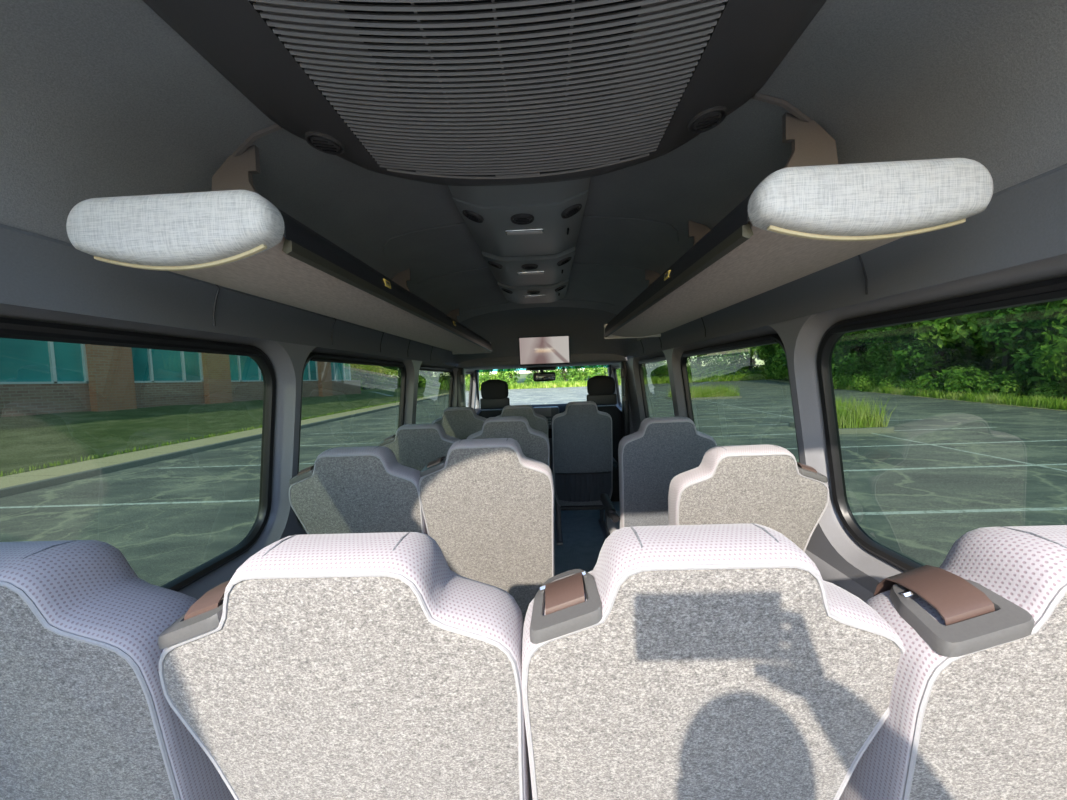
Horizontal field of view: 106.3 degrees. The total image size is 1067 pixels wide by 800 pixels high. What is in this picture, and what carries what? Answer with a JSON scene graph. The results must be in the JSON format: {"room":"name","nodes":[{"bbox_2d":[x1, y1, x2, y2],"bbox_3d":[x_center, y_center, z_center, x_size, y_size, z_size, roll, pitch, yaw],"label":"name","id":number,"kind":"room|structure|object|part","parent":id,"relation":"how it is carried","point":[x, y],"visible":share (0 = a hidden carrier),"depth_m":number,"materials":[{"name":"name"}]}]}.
{"room":"vehicle interior","nodes":[
{"label":"vehicle interior","id":0,"kind":"room"},
{"bbox_2d":[0,303,476,599],"bbox_3d":[-0.809,0.466,2.543,0.134,1.465,4.930,-2,3,2],"label":"wall","id":1,"kind":"structure","parent":0,"point":[288,360],"depth_m":1.36,"materials":[{"name":"grey plastic"}]},
{"bbox_2d":[0,317,275,591],"bbox_3d":[-0.908,0.181,0.802,0.110,0.665,1.120,-2,3,2],"label":"window","id":2,"kind":"structure","parent":1,"relation":"in","point":[156,449],"depth_m":0.91,"materials":[{"name":"glass"}]},
{"bbox_3d":[-0.876,-0.119,0.785,0.019,0.019,0.960,-2,3,2],"label":"sash rail","id":3,"kind":"part","parent":2,"relation":"part of","materials":[{"name":"rubber"}]},
{"bbox_2d":[0,224,456,365],"bbox_3d":[-0.772,-0.288,2.030,0.028,0.121,3.970,-2,3,2],"label":"trim","id":4,"kind":"structure","parent":1,"relation":"attached to","point":[37,271],"depth_m":0.87,"materials":[{"name":"plastic"}]},
{"bbox_2d":[296,352,406,518],"bbox_3d":[-0.866,0.115,2.025,0.110,0.665,1.130,-2,3,2],"label":"window","id":5,"kind":"structure","parent":1,"relation":"in","point":[347,401],"depth_m":1.86,"materials":[{"name":"glass"}]},
{"bbox_3d":[-0.870,0.115,2.025,0.071,0.605,1.070,-2,3,2],"label":"pane","id":6,"kind":"part","parent":5,"relation":"part of","materials":[{"name":"clear glass"}]},
{"bbox_3d":[-0.834,-0.185,2.008,0.019,0.019,0.970,-2,3,2],"label":"sash rail","id":7,"kind":"part","parent":5,"relation":"part of","materials":[{"name":"rubber"}]},
{"bbox_2d":[416,366,453,423],"bbox_3d":[-0.821,0.031,3.306,0.104,0.615,1.140,-2,3,2],"label":"window","id":8,"kind":"structure","parent":1,"relation":"in","point":[435,384],"depth_m":3.26,"materials":[{"name":"glass"}]},
{"bbox_3d":[-0.791,-0.244,3.291,0.019,0.019,0.980,-2,3,2],"label":"sash rail","id":9,"kind":"part","parent":8,"relation":"part of","materials":[{"name":"rubber"}]},
{"bbox_2d":[457,368,464,406],"bbox_3d":[-0.696,0.340,3.950,0.060,1.500,0.100,-2,3,2],"label":"trim","id":10,"kind":"structure","parent":1,"relation":"attached to","point":[460,371],"depth_m":3.88,"materials":[{"name":"plastic"}]},
{"bbox_2d":[460,375,464,406],"bbox_3d":[-0.669,0.266,3.875,0.037,1.015,0.060,-2,3,2],"label":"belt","id":11,"kind":"object","parent":1,"relation":"hanging from","point":[462,376],"visible":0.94,"depth_m":3.84,"materials":[{"name":"fabric"}]},
{"bbox_2d":[465,372,472,406],"bbox_3d":[-0.775,-0.079,4.551,0.090,0.500,0.640,-2,3,2],"label":"window","id":12,"kind":"structure","parent":1,"relation":"in","point":[470,373],"depth_m":4.83,"materials":[{"name":"glass"}]},
{"bbox_2d":[474,372,479,408],"bbox_3d":[-0.716,-0.130,5.020,0.080,0.593,0.449,-3,3,-9],"label":"trim","id":13,"kind":"structure","parent":1,"relation":"attached to","point":[477,400],"depth_m":5.07,"materials":[{"name":"grey plastic"}]},
{"bbox_2d":[483,361,509,364],"bbox_3d":[-0.347,-0.350,3.766,0.260,0.030,0.020,-2,3,2],"label":"trim","id":14,"kind":"structure","parent":1,"relation":"attached to","point":[489,362],"depth_m":3.76,"materials":[{"name":"grey plastic"}]},
{"bbox_2d":[454,354,626,369],"bbox_3d":[0.088,-0.427,4.253,1.740,0.130,1.000,-2,3,2],"label":"trim","id":15,"kind":"structure","parent":1,"relation":"attached to","point":[575,359],"depth_m":3.77,"materials":[{"name":"grey plastic"}]},
{"bbox_2d":[526,367,555,381],"bbox_3d":[0.099,-0.304,4.607,0.340,0.176,0.191,-3,3,-20],"label":"mirror","id":16,"kind":"object","parent":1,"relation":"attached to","point":[543,376],"visible":1,"depth_m":4.54,"materials":[{"name":"plastic"}]},
{"bbox_2d":[536,374,553,379],"bbox_3d":[0.132,-0.263,4.521,0.220,0.060,0.003,-3,3,-20],"label":"mirror glass","id":17,"kind":"object","parent":16,"relation":"attached to","point":[538,376],"depth_m":4.52,"materials":[{"name":"black mirror"}]},
{"bbox_2d":[0,0,1066,348],"bbox_3d":[-0.010,-0.484,1.593,1.612,0.470,3.270,-2,3,2],"label":"ceiling","id":18,"kind":"structure","parent":0,"point":[99,98],"depth_m":0.69,"materials":[{"name":"grey plastic"}]},
{"bbox_2d":[232,124,281,156],"bbox_3d":[-0.659,-0.496,0.929,0.098,0.132,0.376,-5,4,-38],"label":"trim","id":19,"kind":"structure","parent":18,"relation":"attached to","point":[275,127],"depth_m":0.82,"materials":[{"name":"grey plastic"}]},
{"bbox_2d":[66,145,492,353],"bbox_3d":[-0.505,-0.425,1.766,0.315,0.328,2.389,-2,3,2],"label":"luggage rack","id":20,"kind":"object","parent":18,"relation":"attached to","point":[229,235],"visible":1,"depth_m":0.66,"materials":[{"name":"plastic"}]},
{"bbox_2d":[170,236,486,353],"bbox_3d":[-0.501,-0.319,1.785,0.293,0.084,2.338,-2,3,2],"label":"shelf","id":21,"kind":"object","parent":20,"relation":"attached to","point":[310,273],"depth_m":0.88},
{"bbox_3d":[-0.350,-0.305,1.792,0.016,0.024,2.325,-2,3,2],"label":"edge rail","id":22,"kind":"part","parent":20,"relation":"part of","materials":[{"name":"grey plastic"}]},
{"bbox_2d":[383,222,465,255],"bbox_3d":[-0.415,-0.598,1.457,0.405,0.066,0.096,-1,3,21],"label":"trim","id":23,"kind":"structure","parent":18,"relation":"attached to","point":[465,222],"depth_m":1.43,"materials":[{"name":"black plastic"}]},
{"bbox_2d":[416,267,488,284],"bbox_3d":[-0.391,-0.624,2.004,0.401,0.073,0.005,-2,3,2],"label":"trim","id":24,"kind":"structure","parent":18,"relation":"attached to","point":[485,267],"depth_m":2.00,"materials":[{"name":"black plastic"}]},
{"bbox_2d":[142,0,826,185],"bbox_3d":[-0.053,-0.576,0.490,0.980,0.184,0.946,-2,3,2],"label":"air conditioner","id":25,"kind":"object","parent":18,"relation":"attached to","point":[441,92],"visible":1,"depth_m":0.63,"materials":[{"name":"plastic"}]},
{"bbox_2d":[305,131,344,154],"bbox_3d":[-0.418,-0.515,0.803,0.072,0.020,0.072,-2,3,2],"label":"air vent","id":26,"kind":"object","parent":25,"relation":"attached to","point":[329,142],"depth_m":0.79,"materials":[{"name":"black plastic"}]},
{"bbox_2d":[248,0,727,178],"bbox_3d":[-0.049,-0.499,0.526,0.604,0.027,0.781,-2,3,2],"label":"grille","id":27,"kind":"object","parent":25,"relation":"attached to","point":[670,43],"depth_m":0.63,"materials":[{"name":"plastic"}]},
{"bbox_2d":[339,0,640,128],"bbox_3d":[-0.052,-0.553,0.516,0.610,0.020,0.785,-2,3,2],"label":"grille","id":28,"kind":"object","parent":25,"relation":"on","point":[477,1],"depth_m":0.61,"materials":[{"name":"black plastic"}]},
{"bbox_2d":[687,106,727,133],"bbox_3d":[0.337,-0.543,0.776,0.072,0.020,0.072,-2,3,2],"label":"air vent","id":29,"kind":"object","parent":25,"relation":"attached to","point":[700,119],"depth_m":0.76,"materials":[{"name":"black plastic"}]},
{"bbox_2d":[448,178,589,303],"bbox_3d":[-0.015,-0.626,1.810,0.390,0.098,1.760,-2,3,2],"label":"console","id":30,"kind":"object","parent":18,"relation":"attached to","point":[526,235],"visible":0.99,"depth_m":1.34,"materials":[{"name":"plastic"}]},
{"bbox_2d":[462,210,483,222],"bbox_3d":[-0.184,-0.561,1.221,0.064,0.035,0.068,-2,3,2],"label":"air vent","id":31,"kind":"object","parent":30,"relation":"attached to","point":[476,216],"depth_m":1.21,"materials":[{"name":"black plastic"}]},
{"bbox_2d":[488,261,502,268],"bbox_3d":[-0.166,-0.589,1.740,0.064,0.035,0.068,-2,3,2],"label":"air vent","id":32,"kind":"object","parent":30,"relation":"attached to","point":[498,265],"depth_m":1.72,"materials":[{"name":"black plastic"}]},
{"bbox_2d":[501,288,512,293],"bbox_3d":[-0.149,-0.617,2.259,0.064,0.035,0.068,-2,3,2],"label":"air vent","id":33,"kind":"object","parent":30,"relation":"attached to","point":[504,289],"depth_m":2.24,"materials":[{"name":"black plastic"}]},
{"bbox_3d":[-0.042,-0.590,1.037,0.390,0.072,0.210,-2,3,2],"label":"lead panel","id":34,"kind":"part","parent":30,"relation":"part of","materials":[{"name":"plastic"}]},
{"bbox_2d":[511,213,533,224],"bbox_3d":[-0.034,-0.552,1.221,0.072,0.009,0.072,-2,3,8],"label":"air vent","id":35,"kind":"object","parent":30,"relation":"attached to","point":[516,218],"depth_m":1.21,"materials":[{"name":"black plastic"}]},
{"bbox_2d":[507,230,541,234],"bbox_3d":[-0.030,-0.559,1.331,0.118,0.012,0.022,-2,3,2],"label":"reading lamp","id":36,"kind":"object","parent":30,"relation":"on","point":[509,232],"depth_m":1.32,"materials":[{"name":"silver metal"}]},
{"bbox_3d":[-0.030,-0.561,1.331,0.128,0.008,0.034,-2,3,2],"label":"lamp frame","id":37,"kind":"part","parent":30,"relation":"part of","materials":[{"name":"silver metal"}]},
{"bbox_2d":[521,264,537,269],"bbox_3d":[-0.016,-0.580,1.740,0.072,0.009,0.072,-2,3,8],"label":"air vent","id":38,"kind":"object","parent":30,"relation":"attached to","point":[523,266],"depth_m":1.73,"materials":[{"name":"black plastic"}]},
{"bbox_2d":[518,272,543,274],"bbox_3d":[-0.013,-0.587,1.850,0.118,0.012,0.022,-2,3,2],"label":"reading lamp","id":39,"kind":"object","parent":30,"relation":"on","point":[519,273],"depth_m":1.84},
{"bbox_3d":[-0.013,-0.589,1.849,0.128,0.008,0.034,-2,3,2],"label":"lamp frame","id":40,"kind":"part","parent":30,"relation":"part of","materials":[{"name":"silver metal"}]},
{"bbox_2d":[527,291,539,293],"bbox_3d":[0.002,-0.608,2.259,0.072,0.009,0.071,-2,3,8],"label":"air vent","id":41,"kind":"object","parent":30,"relation":"attached to","point":[528,292],"depth_m":2.24,"materials":[{"name":"black plastic"}]},
{"bbox_2d":[555,285,565,291],"bbox_3d":[0.150,-0.628,2.248,0.064,0.035,0.068,-2,3,2],"label":"air vent","id":42,"kind":"object","parent":30,"relation":"attached to","point":[561,287],"depth_m":2.23,"materials":[{"name":"black plastic"}]},
{"bbox_2d":[557,257,570,265],"bbox_3d":[0.132,-0.600,1.729,0.064,0.035,0.068,-2,3,2],"label":"air vent","id":43,"kind":"object","parent":30,"relation":"attached to","point":[560,262],"depth_m":1.71,"materials":[{"name":"black plastic"}]},
{"bbox_2d":[561,204,581,218],"bbox_3d":[0.115,-0.572,1.210,0.064,0.035,0.068,-2,3,2],"label":"air vent","id":44,"kind":"object","parent":30,"relation":"attached to","point":[568,211],"depth_m":1.20,"materials":[{"name":"black plastic"}]},
{"bbox_2d":[463,299,614,311],"bbox_3d":[0.030,-0.697,2.917,1.122,0.069,0.005,-2,3,2],"label":"trim","id":45,"kind":"structure","parent":18,"relation":"attached to","point":[561,299],"depth_m":2.91,"materials":[{"name":"grey plastic"}]},
{"bbox_2d":[572,262,644,270],"bbox_3d":[0.389,-0.652,1.976,0.401,0.073,0.005,-2,3,2],"label":"trim","id":46,"kind":"structure","parent":18,"relation":"attached to","point":[573,262],"depth_m":1.97,"materials":[{"name":"black plastic"}]},
{"bbox_2d":[583,216,678,241],"bbox_3d":[0.375,-0.627,1.428,0.405,0.066,0.096,-3,3,-17],"label":"trim","id":47,"kind":"structure","parent":18,"relation":"attached to","point":[671,226],"depth_m":1.41,"materials":[{"name":"black plastic"}]},
{"bbox_2d":[752,93,810,121],"bbox_3d":[0.587,-0.541,0.883,0.098,0.132,0.376,1,4,43],"label":"trim","id":48,"kind":"structure","parent":18,"relation":"attached to","point":[786,105],"depth_m":0.78,"materials":[{"name":"grey plastic"}]},
{"bbox_2d":[604,112,992,338],"bbox_3d":[0.496,-0.436,1.305,0.320,0.334,1.539,-2,3,2],"label":"luggage rack","id":49,"kind":"object","parent":18,"relation":"attached to","point":[814,213],"visible":1,"depth_m":0.60,"materials":[{"name":"plastic"}]},
{"bbox_3d":[0.350,-0.296,1.342,0.016,0.024,1.475,-2,3,2],"label":"edge rail","id":50,"kind":"part","parent":49,"relation":"part of","materials":[{"name":"black plastic"}]},
{"bbox_2d":[611,220,902,336],"bbox_3d":[0.502,-0.324,1.324,0.298,0.078,1.488,-2,3,2],"label":"shelf","id":51,"kind":"object","parent":49,"relation":"attached to","point":[737,261],"depth_m":0.82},
{"bbox_2d":[548,438,552,473],"bbox_3d":[0.162,0.601,5.237,1.780,0.900,0.080,-2,3,2],"label":"wall","id":52,"kind":"structure","parent":0,"point":[550,439],"depth_m":5.20,"materials":[{"name":"black plastic"}]},
{"bbox_2d":[475,403,601,437],"bbox_3d":[0.133,0.251,4.813,1.680,0.385,0.751,-2,3,2],"label":"dashboard","id":53,"kind":"object","parent":52,"relation":"attached to","point":[549,411],"visible":0.24,"depth_m":4.45,"materials":[{"name":"plastic"}]},
{"bbox_2d":[475,365,611,407],"bbox_3d":[0.126,-0.132,5.005,1.733,0.605,0.527,-2,3,2],"label":"window","id":54,"kind":"structure","parent":52,"relation":"in","point":[586,366],"depth_m":4.81,"materials":[{"name":"glass"}]},
{"bbox_2d":[554,494,619,574],"bbox_3d":[0.088,1.192,2.616,1.800,0.060,5.200,-2,3,2],"label":"floor","id":55,"kind":"structure","parent":0,"point":[582,535],"depth_m":3.19,"materials":[{"name":"plastic"}]},
{"bbox_2d":[0,540,234,799],"bbox_3d":[-0.659,0.728,0.811,0.442,1.109,0.654,-2,3,2],"label":"passenger seat","id":56,"kind":"object","parent":55,"relation":"on","point":[86,714],"visible":0.77,"depth_m":0.50,"materials":[{"name":"fabric"}]},
{"bbox_3d":[-0.676,0.540,0.539,0.429,0.670,0.124,-2,3,2],"label":"panel","id":57,"kind":"part","parent":56,"relation":"part of","materials":[{"name":"grey fabric"}]},
{"bbox_2d":[157,532,532,799],"bbox_3d":[-0.207,0.711,0.795,0.442,1.109,0.654,-2,3,2],"label":"passenger seat","id":58,"kind":"object","parent":55,"relation":"on","point":[347,666],"visible":0.97,"depth_m":0.47,"materials":[{"name":"fabric"}]},
{"bbox_2d":[529,765,532,799],"bbox_3d":[-0.199,0.852,0.899,0.430,0.130,0.460,-2,3,2],"label":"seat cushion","id":59,"kind":"object","parent":58,"relation":"on","point":[531,798],"depth_m":0.82,"materials":[{"name":"grey fabric"}]},
{"bbox_2d":[289,446,427,534],"bbox_3d":[-0.558,0.688,1.622,0.442,1.096,0.654,-2,3,2],"label":"passenger seat","id":60,"kind":"object","parent":55,"relation":"on","point":[366,489],"visible":0.41,"depth_m":1.30,"materials":[{"name":"fabric"}]},
{"bbox_2d":[380,423,459,470],"bbox_3d":[-0.562,0.652,2.392,0.442,1.087,0.654,-2,3,2],"label":"passenger seat","id":61,"kind":"object","parent":55,"relation":"on","point":[414,446],"visible":0.29,"depth_m":2.06,"materials":[{"name":"fabric"}]},
{"bbox_2d":[432,407,485,439],"bbox_3d":[-0.527,0.592,3.299,0.442,1.109,0.654,-2,3,2],"label":"passenger seat","id":62,"kind":"object","parent":55,"relation":"on","point":[460,423],"visible":0.24,"depth_m":2.97,"materials":[{"name":"fabric"}]},
{"bbox_2d":[418,438,554,620],"bbox_3d":[-0.130,0.666,1.606,0.443,1.109,0.654,-2,3,2],"label":"passenger seat","id":63,"kind":"object","parent":55,"relation":"on","point":[488,506],"visible":0.65,"depth_m":1.30,"materials":[{"name":"fabric"}]},
{"bbox_2d":[478,379,509,418],"bbox_3d":[-0.351,0.436,4.251,0.500,1.310,0.686,-2,3,2],"label":"seat","id":64,"kind":"object","parent":55,"relation":"on","point":[494,393],"visible":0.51,"depth_m":3.90,"materials":[{"name":"black fabric"}]},
{"bbox_3d":[-0.360,0.372,4.051,0.490,0.560,0.220,-2,3,2],"label":"backrest","id":65,"kind":"part","parent":64,"relation":"part of","materials":[{"name":"black fabric"}]},
{"bbox_2d":[467,416,549,466],"bbox_3d":[-0.113,0.625,2.375,0.443,1.109,0.654,-2,3,2],"label":"passenger seat","id":66,"kind":"object","parent":55,"relation":"on","point":[534,444],"visible":0.26,"depth_m":2.04,"materials":[{"name":"fabric"}]},
{"bbox_2d":[496,405,547,435],"bbox_3d":[-0.086,0.576,3.283,0.443,1.109,0.654,-2,3,2],"label":"passenger seat","id":67,"kind":"object","parent":55,"relation":"on","point":[538,422],"visible":0.19,"depth_m":2.94,"materials":[{"name":"fabric"}]},
{"bbox_2d":[552,401,617,545],"bbox_3d":[0.406,0.553,3.244,0.498,1.121,0.656,-2,3,2],"label":"passenger seat","id":68,"kind":"object","parent":55,"relation":"on","point":[584,463],"visible":0.95,"depth_m":2.98,"materials":[{"name":"fabric"}]},
{"bbox_3d":[0.367,0.424,2.987,0.435,0.800,0.147,-2,3,2],"label":"panel","id":69,"kind":"part","parent":68,"relation":"part of","materials":[{"name":"fabric"}]},
{"bbox_3d":[0.623,0.497,3.186,0.058,0.063,0.331,-2,3,2],"label":"armrest","id":70,"kind":"part","parent":68,"relation":"part of","materials":[{"name":"black plastic"}]},
{"bbox_2d":[587,375,622,501],"bbox_3d":[0.688,0.399,4.213,0.500,1.310,0.686,-2,3,2],"label":"seat","id":71,"kind":"object","parent":55,"relation":"on","point":[600,388],"visible":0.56,"depth_m":3.89,"materials":[{"name":"black fabric"}]},
{"bbox_3d":[0.678,0.334,4.013,0.490,0.560,0.220,-2,3,2],"label":"backrest","id":72,"kind":"part","parent":71,"relation":"part of","materials":[{"name":"grey fabric"}]},
{"bbox_2d":[600,416,716,533],"bbox_3d":[0.625,0.613,2.164,0.495,1.098,0.654,-2,3,2],"label":"passenger seat","id":73,"kind":"object","parent":55,"relation":"on","point":[662,448],"visible":0.51,"depth_m":1.86,"materials":[{"name":"fabric"}]},
{"bbox_3d":[0.403,0.567,2.121,0.058,0.062,0.331,-2,3,2],"label":"armrest","id":74,"kind":"part","parent":73,"relation":"part of","materials":[{"name":"grey plastic"}]},
{"bbox_2d":[607,511,619,533],"bbox_3d":[0.660,0.751,2.267,0.430,0.129,0.460,-2,3,2],"label":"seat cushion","id":75,"kind":"object","parent":73,"relation":"on","point":[612,526],"depth_m":2.31,"materials":[{"name":"grey fabric"}]},
{"bbox_3d":[0.634,0.426,1.891,0.429,0.663,0.124,-2,3,2],"label":"panel","id":76,"kind":"part","parent":73,"relation":"part of","materials":[{"name":"fabric"}]},
{"bbox_2d":[522,523,904,799],"bbox_3d":[0.229,0.695,0.779,0.442,1.109,0.654,-2,3,2],"label":"passenger seat","id":77,"kind":"object","parent":55,"relation":"on","point":[710,661],"visible":1,"depth_m":0.46,"materials":[{"name":"fabric"}]},
{"bbox_2d":[668,444,828,551],"bbox_3d":[0.666,0.658,1.488,0.442,1.076,0.654,-2,3,2],"label":"passenger seat","id":78,"kind":"object","parent":55,"relation":"on","point":[764,485],"visible":0.44,"depth_m":1.17,"materials":[{"name":"fabric"}]},
{"bbox_2d":[839,525,1066,799],"bbox_3d":[0.652,0.681,0.734,0.442,1.109,0.654,-2,3,2],"label":"passenger seat","id":79,"kind":"object","parent":55,"relation":"on","point":[978,702],"visible":0.84,"depth_m":0.43,"materials":[{"name":"fabric"}]},
{"bbox_3d":[0.635,0.493,0.462,0.429,0.670,0.124,-2,3,2],"label":"panel","id":80,"kind":"part","parent":79,"relation":"part of","materials":[{"name":"grey fabric"}]},
{"bbox_2d":[611,253,1066,601],"bbox_3d":[0.922,0.403,2.480,0.134,1.465,4.930,-2,3,2],"label":"wall","id":81,"kind":"structure","parent":0,"point":[840,561],"depth_m":1.21,"materials":[{"name":"grey plastic"}]},
{"bbox_2d":[444,307,637,363],"bbox_3d":[0.056,-0.557,3.500,1.612,0.410,0.550,-2,3,2],"label":"trim","id":82,"kind":"structure","parent":81,"relation":"attached to","point":[584,326],"depth_m":3.44,"materials":[{"name":"grey plastic"}]},
{"bbox_2d":[518,335,569,365],"bbox_3d":[0.093,-0.418,3.417,0.425,0.238,0.188,-2,5,2],"label":"television","id":83,"kind":"object","parent":82,"relation":"attached to","point":[541,350],"visible":1,"depth_m":3.32,"materials":[{"name":"black"}]},
{"bbox_2d":[614,366,621,406],"bbox_3d":[0.994,-0.144,4.487,0.090,0.500,0.640,-2,3,2],"label":"window","id":84,"kind":"structure","parent":81,"relation":"in","point":[615,367],"depth_m":4.77,"materials":[{"name":"glass"}]},
{"bbox_2d":[620,369,625,436],"bbox_3d":[0.866,0.209,3.819,0.037,1.015,0.060,-2,3,2],"label":"belt","id":85,"kind":"object","parent":81,"relation":"hanging from","point":[621,370],"visible":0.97,"depth_m":3.79,"materials":[{"name":"fabric"}]},
{"bbox_2d":[621,361,629,436],"bbox_3d":[0.902,0.282,3.892,0.060,1.500,0.100,-2,3,2],"label":"trim","id":86,"kind":"structure","parent":81,"relation":"attached to","point":[623,363],"depth_m":3.83,"materials":[{"name":"plastic"}]},
{"bbox_2d":[620,362,633,433],"bbox_3d":[0.945,-0.047,4.023,0.100,0.800,0.160,-2,3,2],"label":"trim","id":87,"kind":"structure","parent":81,"relation":"attached to","point":[631,425],"depth_m":3.96,"materials":[{"name":"grey plastic"}]},
{"bbox_2d":[638,355,674,417],"bbox_3d":[0.951,-0.024,3.042,0.104,0.615,0.940,-2,3,2],"label":"window","id":88,"kind":"structure","parent":81,"relation":"in","point":[653,372],"depth_m":3.08,"materials":[{"name":"glass"}]},
{"bbox_3d":[0.900,-0.295,3.030,0.019,0.019,0.780,-2,3,2],"label":"sash rail","id":89,"kind":"part","parent":88,"relation":"part of","materials":[{"name":"rubber"}]},
{"bbox_2d":[681,333,799,462],"bbox_3d":[0.914,0.060,1.866,0.108,0.655,1.100,-2,3,2],"label":"window","id":90,"kind":"structure","parent":81,"relation":"in","point":[737,392],"depth_m":1.71,"materials":[{"name":"glass"}]},
{"bbox_3d":[0.860,-0.232,1.852,0.019,0.019,0.940,-2,3,2],"label":"sash rail","id":91,"kind":"part","parent":90,"relation":"part of","materials":[{"name":"rubber"}]},
{"bbox_2d":[626,164,1066,358],"bbox_3d":[0.794,-0.345,1.973,0.028,0.121,3.970,-2,3,2],"label":"trim","id":92,"kind":"structure","parent":81,"relation":"attached to","point":[1023,222],"depth_m":0.78,"materials":[{"name":"plastic"}]},
{"bbox_2d":[817,276,1066,570],"bbox_3d":[0.874,0.123,0.698,0.108,0.655,1.040,-2,3,2],"label":"window","id":93,"kind":"structure","parent":81,"relation":"in","point":[944,420],"depth_m":0.84,"materials":[{"name":"glass"}]},
{"bbox_3d":[0.820,-0.169,0.684,0.019,0.019,0.880,-2,3,2],"label":"sash rail","id":94,"kind":"part","parent":93,"relation":"part of","materials":[{"name":"rubber"}]},
{"label":"outside","id":95,"kind":"structure","parent":0,"visible":0},
{"bbox_2d":[465,385,621,406],"bbox_3d":[6.730,-0.872,49.824,130.000,0.001,180.000,-2,3,2],"label":"ground","id":96,"kind":"structure","parent":95,"point":[563,395],"depth_m":46.70,"materials":[{"name":"grey asphalt"}]},
{"bbox_2d":[465,377,481,389],"bbox_3d":[-13.863,-3.421,86.930,6.039,3.078,5.974,0,3,30],"label":"shrub","id":97,"kind":"object","parent":96,"relation":"on","point":[467,382],"visible":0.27,"depth_m":84.58,"materials":[{"name":"green plant"}]},
{"bbox_2d":[465,372,497,382],"bbox_3d":[-11.492,-9.379,89.236,9.844,14.840,9.531,-1,3,14],"label":"broadleaf tree","id":98,"kind":"object","parent":96,"relation":"on","point":[484,377],"visible":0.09,"depth_m":87.27,"materials":[{"name":"green plant"}]},
{"bbox_2d":[492,371,519,383],"bbox_3d":[-4.402,-11.732,88.468,11.810,19.252,10.685,-4,4,-36],"label":"broadleaf tree","id":99,"kind":"object","parent":96,"relation":"on","point":[504,374],"visible":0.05,"depth_m":86.23,"materials":[{"name":"green plant"}]},
{"bbox_2d":[496,377,518,385],"bbox_3d":[-6.102,-3.580,86.798,5.407,2.786,5.466,-3,3,-17],"label":"shrub","id":100,"kind":"object","parent":96,"relation":"on","point":[508,381],"visible":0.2,"depth_m":85.45,"materials":[{"name":"green plant"}]},
{"bbox_2d":[524,379,541,386],"bbox_3d":[0.043,-3.561,86.860,4.342,2.213,4.295,-5,4,-41],"label":"shrub","id":101,"kind":"object","parent":96,"relation":"on","point":[526,381],"visible":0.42,"depth_m":86.25,"materials":[{"name":"green plant"}]},
{"bbox_2d":[524,370,552,382],"bbox_3d":[0.710,-9.278,88.989,6.968,13.682,7.421,-5,4,-42],"label":"broadleaf tree","id":102,"kind":"object","parent":96,"relation":"on","point":[529,376],"visible":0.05,"depth_m":88.58,"materials":[{"name":"green plant"}]},
{"bbox_2d":[465,380,620,390],"bbox_3d":[12.938,-3.918,88.951,80.407,1.500,11.562,-2,3,2],"label":"grass","id":103,"kind":"structure","parent":96,"relation":"on","point":[566,384],"depth_m":84.35,"materials":[{"name":"green plant"}]},
{"bbox_2d":[488,371,606,388],"bbox_3d":[3.608,-5.759,106.784,120.000,3.980,46.000,-2,3,2],"label":"verge","id":104,"kind":"structure","parent":96,"relation":"on","point":[522,377],"depth_m":112.68,"materials":[{"name":"green plant"}]},
{"bbox_2d":[545,378,564,383],"bbox_3d":[4.802,-3.810,87.005,4.549,2.344,4.599,-5,4,-41],"label":"shrub","id":105,"kind":"object","parent":96,"relation":"on","point":[558,380],"visible":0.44,"depth_m":86.52,"materials":[{"name":"green plant"}]},
{"bbox_2d":[545,368,588,381],"bbox_3d":[7.041,-11.638,89.362,10.390,18.044,10.060,-3,3,-14],"label":"broadleaf tree","id":106,"kind":"object","parent":96,"relation":"on","point":[571,372],"visible":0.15,"depth_m":88.09,"materials":[{"name":"green plant"}]},
{"bbox_2d":[569,378,585,384],"bbox_3d":[9.724,-3.867,86.628,4.065,2.095,4.110,-2,3,1],"label":"shrub","id":107,"kind":"object","parent":96,"relation":"on","point":[570,380],"visible":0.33,"depth_m":85.54,"materials":[{"name":"green plant"}]},
{"bbox_2d":[573,367,606,379],"bbox_3d":[13.722,-11.767,89.623,10.514,17.752,11.621,-1,3,17],"label":"broadleaf tree","id":108,"kind":"object","parent":96,"relation":"on","point":[591,372],"visible":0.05,"depth_m":86.82,"materials":[{"name":"green plant"}]},
{"bbox_2d":[605,367,620,377],"bbox_3d":[19.241,-10.175,89.374,8.043,14.025,8.566,0,4,41],"label":"broadleaf tree","id":109,"kind":"object","parent":96,"relation":"on","point":[618,369],"visible":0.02,"depth_m":87.99,"materials":[{"name":"green plant"}]}
]}

